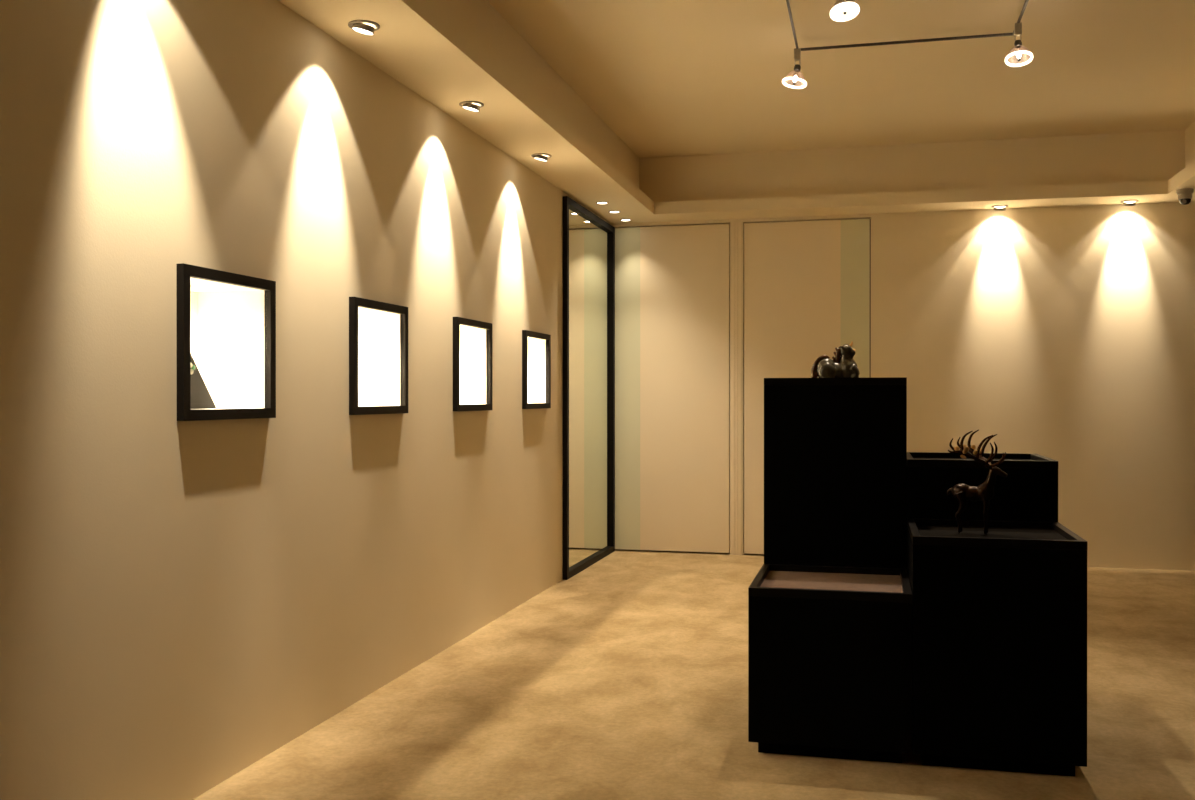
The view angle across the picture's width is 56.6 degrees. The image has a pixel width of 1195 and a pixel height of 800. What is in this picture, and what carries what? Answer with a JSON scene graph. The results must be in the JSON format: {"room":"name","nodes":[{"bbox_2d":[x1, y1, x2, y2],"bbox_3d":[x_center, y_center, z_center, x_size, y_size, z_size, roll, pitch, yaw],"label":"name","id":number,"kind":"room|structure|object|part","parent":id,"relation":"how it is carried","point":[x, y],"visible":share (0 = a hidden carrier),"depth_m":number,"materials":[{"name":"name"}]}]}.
{"room":"museum","nodes":[
{"label":"museum","id":0,"kind":"room"},
{"bbox_2d":[0,0,610,799],"bbox_3d":[-1.351,-0.310,3.554,0.400,3.000,10.900,0,0,14],"label":"wall","id":1,"kind":"structure","parent":0,"point":[182,603],"depth_m":3.50,"materials":[{"name":"paint"}]},
{"bbox_2d":[177,263,275,420],"bbox_3d":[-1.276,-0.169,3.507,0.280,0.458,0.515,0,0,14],"label":"picture frame","id":2,"kind":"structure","parent":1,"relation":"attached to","point":[226,321],"depth_m":3.71,"materials":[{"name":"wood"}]},
{"bbox_2d":[190,353,216,408],"bbox_3d":[-1.299,-0.097,3.454,0.110,0.250,0.260,0,0,14],"label":"stand","id":3,"kind":"object","parent":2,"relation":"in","point":[201,398],"visible":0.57,"depth_m":3.47,"materials":[{"name":"black fabric"}]},
{"bbox_2d":[349,297,407,414],"bbox_3d":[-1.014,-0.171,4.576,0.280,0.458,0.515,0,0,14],"label":"picture frame","id":4,"kind":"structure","parent":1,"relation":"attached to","point":[378,331],"depth_m":4.78,"materials":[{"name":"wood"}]},
{"bbox_2d":[453,317,491,410],"bbox_3d":[-0.752,-0.174,5.644,0.280,0.458,0.515,0,0,14],"label":"display niche","id":5,"kind":"object","parent":1,"relation":"attached to","point":[472,339],"visible":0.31,"depth_m":5.84,"materials":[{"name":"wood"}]},
{"bbox_2d":[522,330,550,408],"bbox_3d":[-0.489,-0.177,6.714,0.280,0.458,0.515,0,0,14],"label":"display niche","id":6,"kind":"object","parent":1,"relation":"attached to","point":[536,346],"visible":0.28,"depth_m":6.91,"materials":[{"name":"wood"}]},
{"bbox_2d":[278,0,1194,223],"bbox_3d":[0.922,-1.403,2.977,4.290,0.090,10.630,0,0,14],"label":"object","id":7,"kind":"structure","parent":1,"relation":"attached to","point":[415,43],"depth_m":5.93,"materials":[{"name":"paint"}]},
{"bbox_2d":[348,20,379,35],"bbox_3d":[-0.848,-1.348,4.030,0.114,0.040,0.114,0,0,14],"label":"recessed light","id":8,"kind":"object","parent":7,"relation":"in","point":[359,26],"visible":1,"depth_m":4.00,"materials":[{"name":"silver metal"}]},
{"bbox_2d":[459,101,483,111],"bbox_3d":[-0.581,-1.351,5.117,0.114,0.040,0.114,0,0,14],"label":"recessed light","id":9,"kind":"object","parent":7,"relation":"in","point":[468,105],"visible":1,"depth_m":5.09,"materials":[{"name":"silver metal"}]},
{"bbox_2d":[531,153,551,161],"bbox_3d":[-0.314,-1.354,6.205,0.114,0.040,0.114,0,0,14],"label":"recessed light","id":10,"kind":"object","parent":7,"relation":"in","point":[539,156],"visible":1,"depth_m":6.17,"materials":[{"name":"silver metal"}]},
{"bbox_2d":[991,205,1007,210],"bbox_3d":[2.849,-1.359,7.859,0.114,0.052,0.114,0,0,14],"label":"recessed light","id":11,"kind":"object","parent":7,"relation":"in","point":[1006,206],"visible":1,"depth_m":7.83,"materials":[{"name":"silver metal"}]},
{"bbox_2d":[1120,200,1138,205],"bbox_3d":[3.669,-1.358,7.657,0.114,0.052,0.114,0,0,14],"label":"recessed light","id":12,"kind":"object","parent":7,"relation":"in","point":[1125,203],"visible":1,"depth_m":7.63,"materials":[{"name":"silver metal"}]},
{"bbox_2d":[1176,188,1193,204],"bbox_3d":[3.823,-1.319,7.223,0.100,0.100,0.100,0,0,14],"label":"security camera","id":13,"kind":"object","parent":7,"relation":"attached to","point":[1185,194],"visible":1,"depth_m":7.19,"materials":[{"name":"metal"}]},
{"bbox_2d":[431,0,1194,201],"bbox_3d":[0.922,-1.628,2.977,4.290,0.360,10.630,0,0,14],"label":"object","id":14,"kind":"structure","parent":1,"relation":"attached to","point":[1154,155],"depth_m":7.77,"materials":[{"name":"paint"}]},
{"bbox_2d":[193,549,1194,799],"bbox_3d":[0.790,1.252,3.032,4.810,0.120,10.900,0,0,14],"label":"floor","id":15,"kind":"structure","parent":0,"point":[625,677],"depth_m":4.16,"materials":[{"name":"beige carpet"}]},
{"bbox_2d":[563,196,614,579],"bbox_3d":[-0.047,-0.080,7.961,0.031,2.517,1.400,0,0,14],"label":"wall mirror","id":16,"kind":"object","parent":15,"relation":"on","point":[588,240],"visible":1,"depth_m":7.91,"materials":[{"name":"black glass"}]},
{"bbox_2d":[748,564,911,762],"bbox_3d":[0.829,0.909,3.931,0.529,0.560,0.553,0,0,14],"label":"plinth","id":17,"kind":"object","parent":15,"relation":"on","point":[830,647],"visible":1,"depth_m":3.67,"materials":[{"name":"wood"}]},
{"bbox_3d":[0.829,0.654,3.930,0.481,0.006,0.505,0,0,14],"label":"tray panel","id":18,"kind":"part","parent":17,"relation":"part of","materials":[{"name":"wood"}]},
{"bbox_2d":[764,377,906,568],"bbox_3d":[0.962,0.551,4.471,0.529,1.273,0.558,0,0,14],"label":"plinth","id":19,"kind":"object","parent":15,"relation":"on","point":[835,449],"visible":0.66,"depth_m":4.20,"materials":[{"name":"wood"}]},
{"bbox_2d":[810,341,859,377],"bbox_3d":[0.957,-0.148,4.449,0.208,0.173,0.098,0,0,8],"label":"figurine","id":20,"kind":"object","parent":19,"relation":"on","point":[843,365],"visible":0.74,"depth_m":4.42,"materials":[{"name":"black metal"}]},
{"bbox_2d":[907,452,1057,521],"bbox_3d":[1.476,0.704,4.345,0.526,0.968,0.558,0,0,14],"label":"plinth","id":21,"kind":"object","parent":15,"relation":"on","point":[1029,490],"visible":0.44,"depth_m":4.08,"materials":[{"name":"wood"}]},
{"bbox_3d":[1.476,0.245,4.344,0.478,0.006,0.510,0,0,14],"label":"tray panel","id":22,"kind":"part","parent":21,"relation":"part of","materials":[{"name":"wood"}]},
{"bbox_2d":[907,518,1087,775],"bbox_3d":[1.343,0.816,3.804,0.526,0.748,0.553,0,0,14],"label":"plinth","id":23,"kind":"object","parent":15,"relation":"on","point":[999,615],"visible":0.91,"depth_m":3.54,"materials":[{"name":"wood"}]},
{"bbox_2d":[947,430,1006,533],"bbox_3d":[1.318,0.284,3.857,0.201,0.359,0.182,0,0,28],"label":"deer figurine","id":24,"kind":"object","parent":23,"relation":"on","point":[984,492],"visible":1,"depth_m":3.83,"materials":[{"name":"brown metal"}]},
{"bbox_3d":[1.343,0.467,3.803,0.478,0.006,0.505,0,0,14],"label":"tray panel","id":25,"kind":"part","parent":23,"relation":"part of","materials":[{"name":"wood"}]},
{"bbox_2d":[487,0,1194,157],"bbox_3d":[0.790,-1.868,3.024,4.810,0.120,10.900,0,0,14],"label":"ceiling","id":26,"kind":"structure","parent":0,"point":[670,78],"depth_m":6.12,"materials":[{"name":"paint"}]},
{"bbox_2d":[830,0,859,21],"bbox_3d":[1.045,-1.714,4.691,0.124,0.193,0.122,0,0,14],"label":"track spotlight","id":27,"kind":"object","parent":26,"relation":"hanging from","point":[842,10],"visible":1,"depth_m":4.70,"materials":[{"name":"metal"}]},
{"bbox_2d":[786,0,1028,50],"bbox_3d":[1.391,-1.786,4.998,1.063,0.056,0.990,0,0,14],"label":"track","id":28,"kind":"object","parent":26,"relation":"attached to","point":[787,1],"visible":0.97,"depth_m":5.43,"materials":[{"name":"metal"}]},
{"bbox_3d":[0.893,-1.764,5.120,0.010,0.012,0.980,0,0,14],"label":"rail","id":29,"kind":"part","parent":28,"relation":"part of","materials":[{"name":"metal"}]},
{"bbox_2d":[782,48,806,88],"bbox_3d":[0.988,-1.668,5.571,0.123,0.191,0.124,0,0,14],"label":"track spotlight","id":30,"kind":"object","parent":28,"relation":"hanging from","point":[795,79],"visible":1,"depth_m":5.56,"materials":[{"name":"metal"}]},
{"bbox_2d":[794,64,800,70],"bbox_3d":[1.003,-1.666,5.576,0.036,0.035,0.036,0,0,14],"label":"socket","id":31,"kind":"object","parent":30,"relation":"attached to","point":[797,67],"depth_m":5.56,"materials":[{"name":"metal"}]},
{"bbox_3d":[1.508,-1.765,5.474,1.027,0.012,0.010,0,0,14],"label":"rail","id":32,"kind":"part","parent":28,"relation":"part of","materials":[{"name":"metal"}]},
{"bbox_2d":[1005,22,1032,66],"bbox_3d":[1.965,-1.666,5.176,0.125,0.192,0.122,0,0,14],"label":"track spotlight","id":33,"kind":"object","parent":28,"relation":"hanging from","point":[1019,55],"visible":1,"depth_m":5.18,"materials":[{"name":"metal"}]},
{"bbox_2d":[1014,40,1021,46],"bbox_3d":[1.968,-1.665,5.194,0.034,0.036,0.037,0,0,14],"label":"socket","id":34,"kind":"object","parent":33,"relation":"attached to","point":[1017,43],"depth_m":5.18,"materials":[{"name":"metal"}]},
{"bbox_3d":[1.890,-1.763,4.875,0.010,0.012,0.980,0,0,14],"label":"rail","id":35,"kind":"part","parent":28,"relation":"part of","materials":[{"name":"metal"}]},
{"bbox_2d":[611,201,1194,570],"bbox_3d":[2.207,-0.322,8.215,4.290,3.000,0.150,0,0,14],"label":"wall","id":36,"kind":"structure","parent":0,"point":[1065,334],"depth_m":7.87,"materials":[{"name":"paint"}]},
{"bbox_2d":[615,224,729,552],"bbox_3d":[0.568,-0.088,8.566,0.901,2.502,0.041,0,0,14],"label":"door","id":37,"kind":"structure","parent":36,"relation":"in","point":[672,283],"depth_m":8.54,"materials":[{"name":"laminate"}]},
{"bbox_3d":[0.233,-0.088,8.648,0.211,2.502,0.039,0,0,14],"label":"frosted glass","id":38,"kind":"part","parent":37,"relation":"part of","materials":[{"name":"beige glass"}]},
{"bbox_2d":[732,222,740,554],"bbox_3d":[1.055,-0.086,8.419,0.072,2.526,0.004,0,0,14],"label":"trim","id":39,"kind":"structure","parent":36,"relation":"attached to","point":[736,303],"depth_m":8.42,"materials":[{"name":"laminate"}]},
{"bbox_2d":[624,219,870,553],"bbox_3d":[1.097,-0.086,8.540,1.949,2.526,0.050,0,0,14],"label":"trim","id":40,"kind":"structure","parent":36,"relation":"attached to","point":[870,219],"depth_m":8.28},
{"bbox_2d":[744,219,869,553],"bbox_3d":[1.565,-0.087,8.321,0.923,2.502,0.041,0,0,14],"label":"door","id":41,"kind":"structure","parent":36,"relation":"in","point":[807,283],"depth_m":8.33,"materials":[{"name":"laminate"}]},
{"bbox_3d":[1.911,-0.087,8.236,0.210,2.502,0.039,0,0,14],"label":"frosted glass","id":42,"kind":"part","parent":41,"relation":"part of","materials":[{"name":"beige glass"}]}
]}

